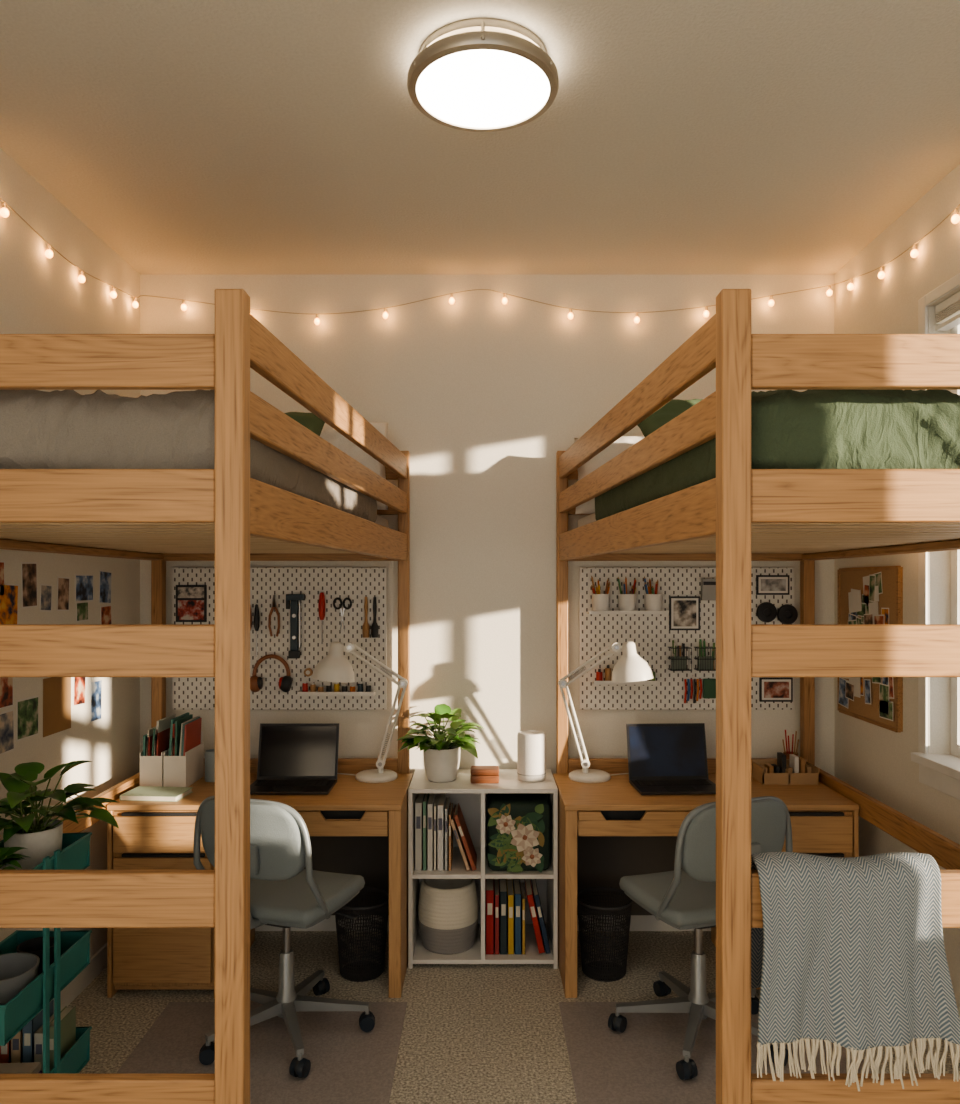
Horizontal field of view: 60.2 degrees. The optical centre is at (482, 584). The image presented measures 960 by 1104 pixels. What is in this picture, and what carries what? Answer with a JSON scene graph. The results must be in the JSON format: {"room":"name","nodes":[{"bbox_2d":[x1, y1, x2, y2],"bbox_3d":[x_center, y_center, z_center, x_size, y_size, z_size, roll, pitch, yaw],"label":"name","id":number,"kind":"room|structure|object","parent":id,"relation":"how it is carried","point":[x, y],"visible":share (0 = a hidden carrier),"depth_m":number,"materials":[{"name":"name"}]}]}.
{"room":"dorm room","nodes":[
{"label":"dorm room","id":0,"kind":"room"},
{"bbox_2d":[0,148,139,957],"bbox_3d":[-1.650,0.080,0.920,0.120,3.040,5.840,0,0,0],"label":"wall","id":1,"kind":"structure","parent":0,"point":[40,294],"depth_m":3.18,"materials":[{"name":"beige paint"}]},
{"bbox_2d":[61,943,106,1009],"bbox_3d":[-1.584,1.555,0.920,0.012,0.090,5.840,0,0,0],"label":"baseboard","id":2,"kind":"structure","parent":1,"relation":"attached to","point":[98,961],"depth_m":3.29,"materials":[{"name":"white paint"}]},
{"bbox_2d":[0,198,214,310],"label":"string lights","id":3,"kind":"object","parent":1,"relation":"attached to","point":[4,213],"depth_m":3.24,"materials":[{"name":"glass"}]},
{"bbox_2d":[0,0,959,274],"bbox_3d":[0.045,-1.490,0.980,3.570,0.100,5.960,0,0,0],"label":"ceiling","id":4,"kind":"structure","parent":0,"point":[190,137],"depth_m":2.66,"materials":[{"name":"paint"}]},
{"bbox_2d":[407,18,558,131],"bbox_3d":[0.000,-1.393,2.280,0.416,0.094,0.423,0,0,0],"label":"ceiling light","id":5,"kind":"object","parent":4,"relation":"attached to","point":[473,74],"visible":1,"depth_m":2.20,"materials":[{"name":"silver metal"}]},
{"bbox_2d":[140,275,833,775],"bbox_3d":[0.030,0.080,3.900,3.480,3.040,0.120,0,0,0],"label":"wall","id":6,"kind":"structure","parent":0,"point":[482,393],"depth_m":3.84,"materials":[{"name":"beige paint"}]},
{"bbox_2d":[172,567,386,709],"bbox_3d":[-0.938,0.247,3.822,0.990,0.656,0.034,0,0,0],"label":"pegboard","id":7,"kind":"object","parent":6,"relation":"attached to","point":[188,693],"visible":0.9,"depth_m":3.81,"materials":[{"name":"white metal"}]},
{"bbox_2d":[176,585,206,621],"bbox_3d":[-1.340,0.085,3.801,0.140,0.170,0.007,0,0,0],"label":"framed print","id":8,"kind":"object","parent":7,"relation":"attached to","point":[191,600],"visible":1,"depth_m":3.80,"materials":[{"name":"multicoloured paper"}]},
{"bbox_2d":[250,604,259,656],"bbox_3d":[-1.052,0.209,3.788,0.061,0.242,0.025,0,0,0],"label":"screwdriver","id":9,"kind":"object","parent":7,"relation":"hanging from","point":[256,613],"visible":0.63,"depth_m":3.78,"materials":[{"name":"black plastic"}]},
{"bbox_2d":[250,654,291,691],"bbox_3d":[-0.966,0.402,3.766,0.194,0.172,0.059,0,0,0],"label":"headphones","id":10,"kind":"object","parent":7,"relation":"hanging from","point":[256,683],"visible":0.98,"depth_m":3.75,"materials":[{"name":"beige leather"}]},
{"bbox_2d":[268,595,279,636],"bbox_3d":[-0.955,0.141,3.788,0.055,0.191,0.013,0,0,0],"label":"pliers","id":11,"kind":"object","parent":7,"relation":"hanging from","point":[274,602],"visible":1,"depth_m":3.78,"materials":[{"name":"brown metal"}]},
{"bbox_2d":[286,594,304,657],"bbox_3d":[-0.858,0.189,3.786,0.085,0.293,0.020,0,0,0],"label":"hammer","id":12,"kind":"object","parent":7,"relation":"attached to","point":[291,599],"visible":1,"depth_m":3.78,"materials":[{"name":"plastic"}]},
{"bbox_2d":[304,668,312,676],"bbox_3d":[-0.730,0.383,3.792,0.178,0.073,0.020,0,0,0],"label":"rolls","id":13,"kind":"object","parent":7,"relation":"on","point":[308,672],"visible":0.26,"depth_m":3.78,"materials":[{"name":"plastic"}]},
{"bbox_2d":[318,592,324,643],"bbox_3d":[-0.737,0.151,3.788,0.032,0.237,0.032,0,0,0],"label":"screwdriver","id":14,"kind":"object","parent":7,"relation":"hanging from","point":[321,605],"visible":1,"depth_m":3.78,"materials":[{"name":"plastic"}]},
{"bbox_2d":[297,681,375,695],"bbox_3d":[-0.665,0.471,3.770,0.346,0.062,0.073,0,0,0],"label":"shelf","id":15,"kind":"object","parent":7,"relation":"attached to","point":[304,692],"depth_m":3.76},
{"bbox_2d":[333,598,351,630],"bbox_3d":[-0.643,0.136,3.788,0.088,0.157,0.010,0,0,0],"label":"scissors","id":16,"kind":"object","parent":7,"relation":"attached to","point":[335,599],"visible":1,"depth_m":3.79,"materials":[{"name":"grey plastic"}]},
{"bbox_2d":[362,597,378,637],"bbox_3d":[-0.515,0.146,3.788,0.074,0.187,0.034,0,0,0],"label":"brushes","id":17,"kind":"object","parent":7,"relation":"hanging from","point":[365,628],"visible":1,"depth_m":3.78,"materials":[{"name":"brown wood"}]},
{"bbox_2d":[326,289,602,318],"label":"string lights","id":18,"kind":"object","parent":6,"relation":"attached to","point":[385,315],"depth_m":3.82,"materials":[{"name":"plastic"}]},
{"bbox_2d":[255,915,710,930],"bbox_3d":[0.020,1.555,3.834,3.196,0.090,0.012,0,0,0],"label":"baseboard","id":19,"kind":"structure","parent":6,"relation":"attached to","point":[637,922],"depth_m":3.83,"materials":[{"name":"white paint"}]},
{"bbox_2d":[608,312,648,322],"label":"string lights","id":20,"kind":"object","parent":6,"relation":"attached to","point":[636,319],"depth_m":3.82,"materials":[{"name":"glass"}]},
{"bbox_2d":[653,305,715,316],"label":"string lights","id":21,"kind":"object","parent":6,"relation":"attached to","point":[706,313],"depth_m":3.82,"materials":[{"name":"glass"}]},
{"bbox_2d":[579,567,793,709],"bbox_3d":[0.938,0.247,3.822,0.990,0.656,0.034,0,0,0],"label":"pegboard","id":22,"kind":"object","parent":6,"relation":"attached to","point":[651,635],"visible":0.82,"depth_m":3.81,"materials":[{"name":"white metal"}]},
{"bbox_2d":[592,665,657,684],"bbox_3d":[0.645,0.397,3.770,0.290,0.105,0.073,0,0,0],"label":"shelf","id":23,"kind":"object","parent":22,"relation":"attached to","point":[599,676],"depth_m":3.73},
{"bbox_2d":[587,576,668,613],"bbox_3d":[0.656,0.045,3.765,0.357,0.175,0.084,0,0,0],"label":"shelf","id":24,"kind":"object","parent":22,"relation":"attached to","point":[600,602],"visible":1,"depth_m":3.73,"materials":[{"name":"white plastic"}]},
{"bbox_2d":[669,596,699,629],"bbox_3d":[0.925,0.130,3.799,0.140,0.155,0.012,0,0,0],"label":"framed print","id":25,"kind":"object","parent":22,"relation":"attached to","point":[684,611],"visible":1,"depth_m":3.79,"materials":[{"name":"white paper"}]},
{"bbox_2d":[668,639,715,670],"bbox_3d":[0.955,0.317,3.768,0.215,0.141,0.068,0,0,0],"label":"wire baskets","id":26,"kind":"object","parent":22,"relation":"attached to","point":[679,662],"visible":0.94,"depth_m":3.76,"materials":[{"name":"black metal"}]},
{"bbox_2d":[684,675,701,702],"bbox_3d":[0.961,0.476,3.791,0.084,0.128,0.034,0,0,0],"label":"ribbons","id":27,"kind":"object","parent":22,"relation":"hanging from","point":[688,681],"visible":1,"depth_m":3.78,"materials":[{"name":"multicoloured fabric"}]},
{"bbox_2d":[701,578,715,599],"bbox_3d":[1.045,0.020,3.788,0.090,0.100,0.032,0,0,0],"label":"notepad","id":28,"kind":"object","parent":22,"relation":"attached to","point":[708,585],"visible":0.58,"depth_m":3.78,"materials":[{"name":"paper"}]},
{"bbox_2d":[703,679,715,697],"bbox_3d":[1.040,0.475,3.799,0.060,0.090,0.010,0,0,0],"label":"tag","id":29,"kind":"object","parent":22,"relation":"attached to","point":[709,685],"visible":0.85,"depth_m":3.79,"materials":[{"name":"green paper"}]},
{"bbox_2d":[756,575,788,594],"bbox_3d":[1.330,0.000,3.799,0.150,0.090,0.012,0,0,0],"label":"framed print","id":30,"kind":"object","parent":22,"relation":"attached to","point":[765,584],"visible":1,"depth_m":3.79,"materials":[{"name":"grey plastic"}]},
{"bbox_2d":[759,677,792,701],"bbox_3d":[1.345,0.480,3.799,0.150,0.110,0.012,0,0,0],"label":"framed print","id":31,"kind":"object","parent":22,"relation":"attached to","point":[771,689],"visible":1,"depth_m":3.79,"materials":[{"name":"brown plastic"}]},
{"bbox_2d":[756,602,797,623],"bbox_3d":[1.347,0.130,3.793,0.189,0.104,0.021,0,0,0],"label":"spool","id":32,"kind":"object","parent":22,"relation":"attached to","point":[766,612],"visible":0.99,"depth_m":3.78,"materials":[{"name":"black plastic"}]},
{"bbox_2d":[67,931,959,1103],"bbox_3d":[0.045,1.650,0.980,3.570,0.100,5.960,0,0,0],"label":"floor","id":33,"kind":"structure","parent":0,"point":[472,1033],"depth_m":3.13,"materials":[{"name":"carpet"}]},
{"bbox_2d":[0,832,91,1072],"bbox_3d":[-1.337,1.180,2.349,0.243,0.840,0.467,0,0,0],"label":"utility cart","id":34,"kind":"object","parent":33,"relation":"on","point":[71,948],"visible":0.5,"depth_m":2.38,"materials":[{"name":"metal"}]},
{"bbox_2d":[0,847,30,869],"bbox_3d":[-1.331,0.780,2.189,0.223,0.182,0.196,0,0,-22],"label":"potted plant","id":35,"kind":"object","parent":34,"relation":"on","point":[7,856],"visible":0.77,"depth_m":2.25,"materials":[{"name":"plant"}]},
{"bbox_2d":[0,952,39,1004],"bbox_3d":[-1.335,1.119,2.300,0.184,0.115,0.184,0,0,0],"label":"stoneware bowl","id":36,"kind":"object","parent":34,"relation":"on","point":[17,970],"visible":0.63,"depth_m":2.37,"materials":[{"name":"grey ceramic"}]},
{"bbox_2d":[0,1062,41,1072],"bbox_3d":[-1.340,1.421,2.255,0.176,0.112,0.230,0,0,0],"label":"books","id":37,"kind":"object","parent":34,"relation":"on","point":[31,1067],"visible":0.19,"depth_m":2.34,"materials":[{"name":"beige paper"}]},
{"bbox_2d":[16,937,53,974],"bbox_3d":[-1.335,1.127,2.480,0.110,0.100,0.110,0,0,0],"label":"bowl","id":38,"kind":"object","parent":34,"relation":"on","point":[35,945],"visible":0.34,"depth_m":2.50,"materials":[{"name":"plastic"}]},
{"bbox_2d":[0,999,75,1072],"bbox_3d":[-1.337,1.376,2.490,0.166,0.200,0.121,0,0,0],"label":"books","id":39,"kind":"object","parent":34,"relation":"on","point":[26,1046],"visible":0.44,"depth_m":2.43,"materials":[{"name":"multicoloured paper"}]},
{"bbox_2d":[0,760,119,869],"bbox_3d":[-1.309,0.695,2.445,0.452,0.354,0.435,0,0,0],"label":"pothos plant","id":40,"kind":"object","parent":34,"relation":"on","point":[42,837],"visible":0.94,"depth_m":2.45,"materials":[{"name":"plant"}]},
{"bbox_2d":[0,289,409,1103],"bbox_3d":[-0.917,0.496,2.741,1.165,2.207,2.097,0,0,0],"label":"frame","id":41,"kind":"object","parent":33,"relation":"on","point":[232,519],"visible":0.9,"depth_m":1.70,"materials":[{"name":"brown wood"}]},
{"bbox_2d":[0,390,376,522],"bbox_3d":[-0.944,-0.323,2.528,1.066,0.246,1.579,0,0,0],"label":"duvet","id":42,"kind":"object","parent":41,"relation":"on","point":[56,429],"visible":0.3,"depth_m":1.77,"materials":[{"name":"fabric"}]},
{"bbox_2d":[285,412,324,435],"bbox_3d":[-0.920,-0.554,3.320,0.541,0.312,0.281,0,0,4],"label":"pillow","id":43,"kind":"object","parent":42,"relation":"on","point":[310,421],"visible":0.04,"depth_m":3.33,"materials":[{"name":"green fabric"}]},
{"bbox_2d":[375,515,387,526],"bbox_3d":[-0.919,-0.230,2.760,1.006,0.141,1.920,0,0,0],"label":"mattress","id":44,"kind":"object","parent":41,"relation":"on","point":[380,520],"visible":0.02,"depth_m":3.54,"materials":[{"name":"grey fabric"}]},
{"bbox_2d":[320,422,387,509],"bbox_3d":[-0.655,-0.525,3.610,0.483,0.408,0.240,0,0,-7],"label":"pillow","id":45,"kind":"object","parent":44,"relation":"on","point":[328,433],"visible":0.1,"depth_m":3.57,"materials":[{"name":"white fabric"}]},
{"bbox_2d":[107,773,412,997],"bbox_3d":[-0.885,1.225,3.468,1.141,0.750,0.540,0,0,0],"label":"wooden desk","id":46,"kind":"object","parent":33,"relation":"on","point":[357,827],"visible":0.52,"depth_m":3.21,"materials":[{"name":"brown wood"}]},
{"bbox_2d":[120,786,192,801],"bbox_3d":[-1.311,0.840,3.330,0.232,0.020,0.150,0,0,5],"label":"notebook","id":47,"kind":"object","parent":46,"relation":"on","point":[140,793],"visible":1,"depth_m":3.29,"materials":[{"name":"paper"}]},
{"bbox_2d":[140,712,203,786],"bbox_3d":[-1.338,0.706,3.570,0.194,0.286,0.220,0,0,0],"label":"folders","id":48,"kind":"object","parent":46,"relation":"on","point":[172,755],"visible":0.88,"depth_m":3.47,"materials":[{"name":"white cardboard"}]},
{"bbox_2d":[205,749,214,781],"bbox_3d":[-1.175,0.785,3.600,0.068,0.130,0.068,0,0,0],"label":"ceramic cup","id":49,"kind":"object","parent":46,"relation":"on","point":[209,754],"visible":0.62,"depth_m":3.57,"materials":[{"name":"grey ceramic"}]},
{"bbox_2d":[250,723,338,793],"bbox_3d":[-0.800,0.727,3.483,0.345,0.246,0.271,0,0,0],"label":"laptop","id":50,"kind":"object","parent":46,"relation":"on","point":[294,758],"visible":1,"depth_m":3.58,"materials":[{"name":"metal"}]},
{"bbox_2d":[312,642,407,782],"bbox_3d":[-0.510,0.540,3.507,0.368,0.620,0.450,0,0,0],"label":"desk lamp","id":51,"kind":"object","parent":46,"relation":"on","point":[334,667],"visible":1,"depth_m":3.48,"materials":[{"name":"white metal"}]},
{"bbox_2d":[117,1002,406,1103],"bbox_3d":[-0.745,1.598,2.560,0.910,0.004,1.220,0,0,0],"label":"chair mat","id":52,"kind":"object","parent":33,"relation":"on","point":[350,1064],"visible":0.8,"depth_m":2.84,"materials":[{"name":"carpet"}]},
{"bbox_2d":[193,796,374,1077],"bbox_3d":[-0.698,1.146,2.969,0.597,0.894,0.597,0,0,20],"label":"office chair","id":53,"kind":"object","parent":52,"relation":"on","point":[284,894],"visible":0.81,"depth_m":2.78,"materials":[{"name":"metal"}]},
{"bbox_2d":[335,887,388,981],"bbox_3d":[-0.500,1.443,3.420,0.232,0.310,0.232,0,0,0],"label":"basket","id":54,"kind":"object","parent":33,"relation":"on","point":[362,970],"visible":0.91,"depth_m":3.36,"materials":[{"name":"metal"}]},
{"bbox_2d":[408,769,557,968],"bbox_3d":[0.000,1.225,3.638,0.627,0.750,0.376,0,0,0],"label":"cube bookcase","id":55,"kind":"object","parent":33,"relation":"on","point":[471,798],"visible":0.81,"depth_m":3.49,"materials":[{"name":"white laminate"}]},
{"bbox_2d":[398,704,483,782],"bbox_3d":[-0.184,0.692,3.628,0.386,0.316,0.375,0,0,0],"label":"plant","id":56,"kind":"object","parent":55,"relation":"on","point":[441,757],"visible":1,"depth_m":3.57,"materials":[{"name":"green plant"}]},
{"bbox_2d":[415,793,476,870],"bbox_3d":[-0.158,1.062,3.595,0.260,0.290,0.211,0,0,0],"label":"books","id":57,"kind":"object","parent":55,"relation":"in","point":[436,820],"visible":0.96,"depth_m":3.50,"materials":[{"name":"paper"}]},
{"bbox_2d":[418,879,477,953],"bbox_3d":[-0.151,1.424,3.610,0.262,0.272,0.262,0,0,0],"label":"storage basket","id":58,"kind":"object","parent":55,"relation":"in","point":[447,908],"visible":0.97,"depth_m":3.51,"materials":[{"name":"beige wicker"}]},
{"bbox_2d":[470,766,498,783],"bbox_3d":[0.008,0.820,3.580,0.124,0.061,0.090,0,0,0],"label":"trinket box","id":59,"kind":"object","parent":55,"relation":"on","point":[479,774],"visible":1,"depth_m":3.54,"materials":[{"name":"brown wood"}]},
{"bbox_2d":[487,793,549,872],"bbox_3d":[0.151,1.059,3.610,0.266,0.294,0.321,0,0,0],"label":"storage bin","id":60,"kind":"object","parent":55,"relation":"in","point":[518,824],"visible":0.97,"depth_m":3.46,"materials":[{"name":"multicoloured fabric"}]},
{"bbox_2d":[486,879,550,953],"bbox_3d":[0.149,1.427,3.595,0.274,0.270,0.211,0,0,0],"label":"books","id":61,"kind":"object","parent":55,"relation":"in","point":[505,899],"visible":0.91,"depth_m":3.50,"materials":[{"name":"paper"}]},
{"bbox_2d":[517,730,545,781],"bbox_3d":[0.212,0.747,3.620,0.127,0.207,0.127,0,0,0],"label":"smart speaker","id":62,"kind":"object","parent":55,"relation":"on","point":[531,744],"visible":1,"depth_m":3.57},
{"bbox_2d":[577,887,632,981],"bbox_3d":[0.500,1.443,3.420,0.232,0.310,0.232,0,0,0],"label":"basket","id":63,"kind":"object","parent":33,"relation":"on","point":[603,970],"visible":0.98,"depth_m":3.36,"materials":[{"name":"metal"}]},
{"bbox_2d":[553,773,858,997],"bbox_3d":[0.885,1.225,3.468,1.141,0.750,0.540,0,0,0],"label":"wooden desk","id":64,"kind":"object","parent":33,"relation":"on","point":[608,831],"visible":0.51,"depth_m":3.27,"materials":[{"name":"brown wood"}]},
{"bbox_2d":[558,642,653,782],"bbox_3d":[0.510,0.540,3.507,0.368,0.620,0.450,0,0,0],"label":"desk lamp","id":65,"kind":"object","parent":64,"relation":"on","point":[630,667],"visible":0.99,"depth_m":3.48,"materials":[{"name":"white metal"}]},
{"bbox_2d":[626,723,715,794],"bbox_3d":[0.803,0.727,3.483,0.345,0.246,0.271,0,0,-3],"label":"laptop","id":66,"kind":"object","parent":64,"relation":"on","point":[664,758],"visible":0.97,"depth_m":3.58,"materials":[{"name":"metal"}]},
{"bbox_2d":[752,752,818,784],"bbox_3d":[1.310,0.791,3.590,0.240,0.118,0.140,0,0,0],"label":"desk organizer","id":67,"kind":"object","parent":64,"relation":"on","point":[795,770],"visible":1,"depth_m":3.56,"materials":[{"name":"wood"}]},
{"bbox_2d":[782,730,798,758],"bbox_3d":[1.375,0.750,3.700,0.061,0.200,0.061,0,0,45],"label":"pencils","id":68,"kind":"object","parent":67,"relation":"in","point":[787,752],"visible":0.36,"depth_m":3.70,"materials":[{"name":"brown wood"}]},
{"bbox_2d":[559,1002,871,1103],"bbox_3d":[0.785,1.598,2.560,0.990,0.004,1.220,0,0,0],"label":"chair mat","id":69,"kind":"object","parent":33,"relation":"on","point":[636,1065],"visible":0.44,"depth_m":2.80,"materials":[{"name":"plastic"}]},
{"bbox_2d":[608,796,792,1079],"bbox_3d":[0.768,1.146,2.958,0.606,0.894,0.591,0,0,-20],"label":"office chair","id":70,"kind":"object","parent":69,"relation":"on","point":[684,898],"visible":0.73,"depth_m":2.77,"materials":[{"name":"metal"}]},
{"bbox_2d":[556,289,959,1103],"bbox_3d":[0.917,0.496,2.741,1.165,2.207,2.097,0,0,0],"label":"frame","id":71,"kind":"object","parent":33,"relation":"on","point":[733,519],"visible":0.88,"depth_m":1.70,"materials":[{"name":"brown wood"}]},
{"bbox_2d":[578,513,595,526],"bbox_3d":[0.919,-0.230,2.760,1.006,0.141,1.920,0,0,0],"label":"mattress","id":72,"kind":"object","parent":71,"relation":"on","point":[590,518],"visible":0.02,"depth_m":3.48,"materials":[{"name":"white fabric"}]},
{"bbox_2d":[574,436,644,513],"bbox_3d":[0.635,-0.475,3.552,0.481,0.354,0.250,0,0,5],"label":"pillow","id":73,"kind":"object","parent":72,"relation":"on","point":[623,443],"visible":0.16,"depth_m":3.53,"materials":[{"name":"white fabric"}]},
{"bbox_2d":[595,390,959,520],"bbox_3d":[0.951,-0.327,2.483,1.060,0.254,1.479,0,0,0],"label":"duvet","id":74,"kind":"object","parent":71,"relation":"on","point":[791,429],"visible":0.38,"depth_m":1.77,"materials":[{"name":"fabric"}]},
{"bbox_2d":[637,399,702,436],"bbox_3d":[0.880,-0.559,3.060,0.622,0.302,0.350,0,0,-6],"label":"pillow","id":75,"kind":"object","parent":74,"relation":"on","point":[673,408],"visible":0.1,"depth_m":3.04,"materials":[{"name":"green fabric"}]},
{"bbox_2d":[751,852,959,1090],"bbox_3d":[0.755,0.780,1.714,0.423,0.450,0.162,0,0,0],"label":"throw blanket","id":76,"kind":"object","parent":71,"relation":"hanging from","point":[849,953],"visible":0.97,"depth_m":1.66,"materials":[{"name":"fabric"}]},
{"bbox_2d":[834,164,959,1017],"bbox_3d":[1.700,0.080,0.920,0.140,3.040,5.840,0,0,0],"label":"wall","id":77,"kind":"structure","parent":0,"point":[875,760],"depth_m":3.19,"materials":[{"name":"beige paint"}]},
{"bbox_2d":[751,204,959,305],"label":"string lights","id":78,"kind":"object","parent":77,"relation":"attached to","point":[955,218],"depth_m":3.35,"materials":[{"name":"glass"}]},
{"bbox_2d":[838,566,902,731],"bbox_3d":[1.619,0.250,3.490,0.021,0.650,0.550,0,0,0],"label":"cork pinboard","id":79,"kind":"object","parent":77,"relation":"attached to","point":[866,595],"visible":0.52,"depth_m":3.43,"materials":[{"name":"brown wood"}]},
{"bbox_2d":[911,273,959,799],"bbox_3d":[1.645,-0.166,2.740,0.130,1.792,0.680,0,0,0],"label":"trim","id":80,"kind":"structure","parent":77,"relation":"attached to","point":[941,772],"depth_m":3.03,"materials":[{"name":"white paint"}]},
{"bbox_2d":[935,291,959,330],"bbox_3d":[1.672,-0.972,2.735,0.048,0.092,0.570,0,0,0],"label":"window blind","id":81,"kind":"object","parent":77,"relation":"attached to","point":[947,312],"visible":1,"depth_m":2.94,"materials":[{"name":"white paint"}]},
{"bbox_2d":[951,325,959,757],"bbox_3d":[1.730,-0.200,2.735,0.040,1.643,0.590,0,0,0],"label":"window","id":82,"kind":"structure","parent":77,"relation":"in","point":[955,554],"depth_m":3.00,"materials":[{"name":"glass"}]}
]}

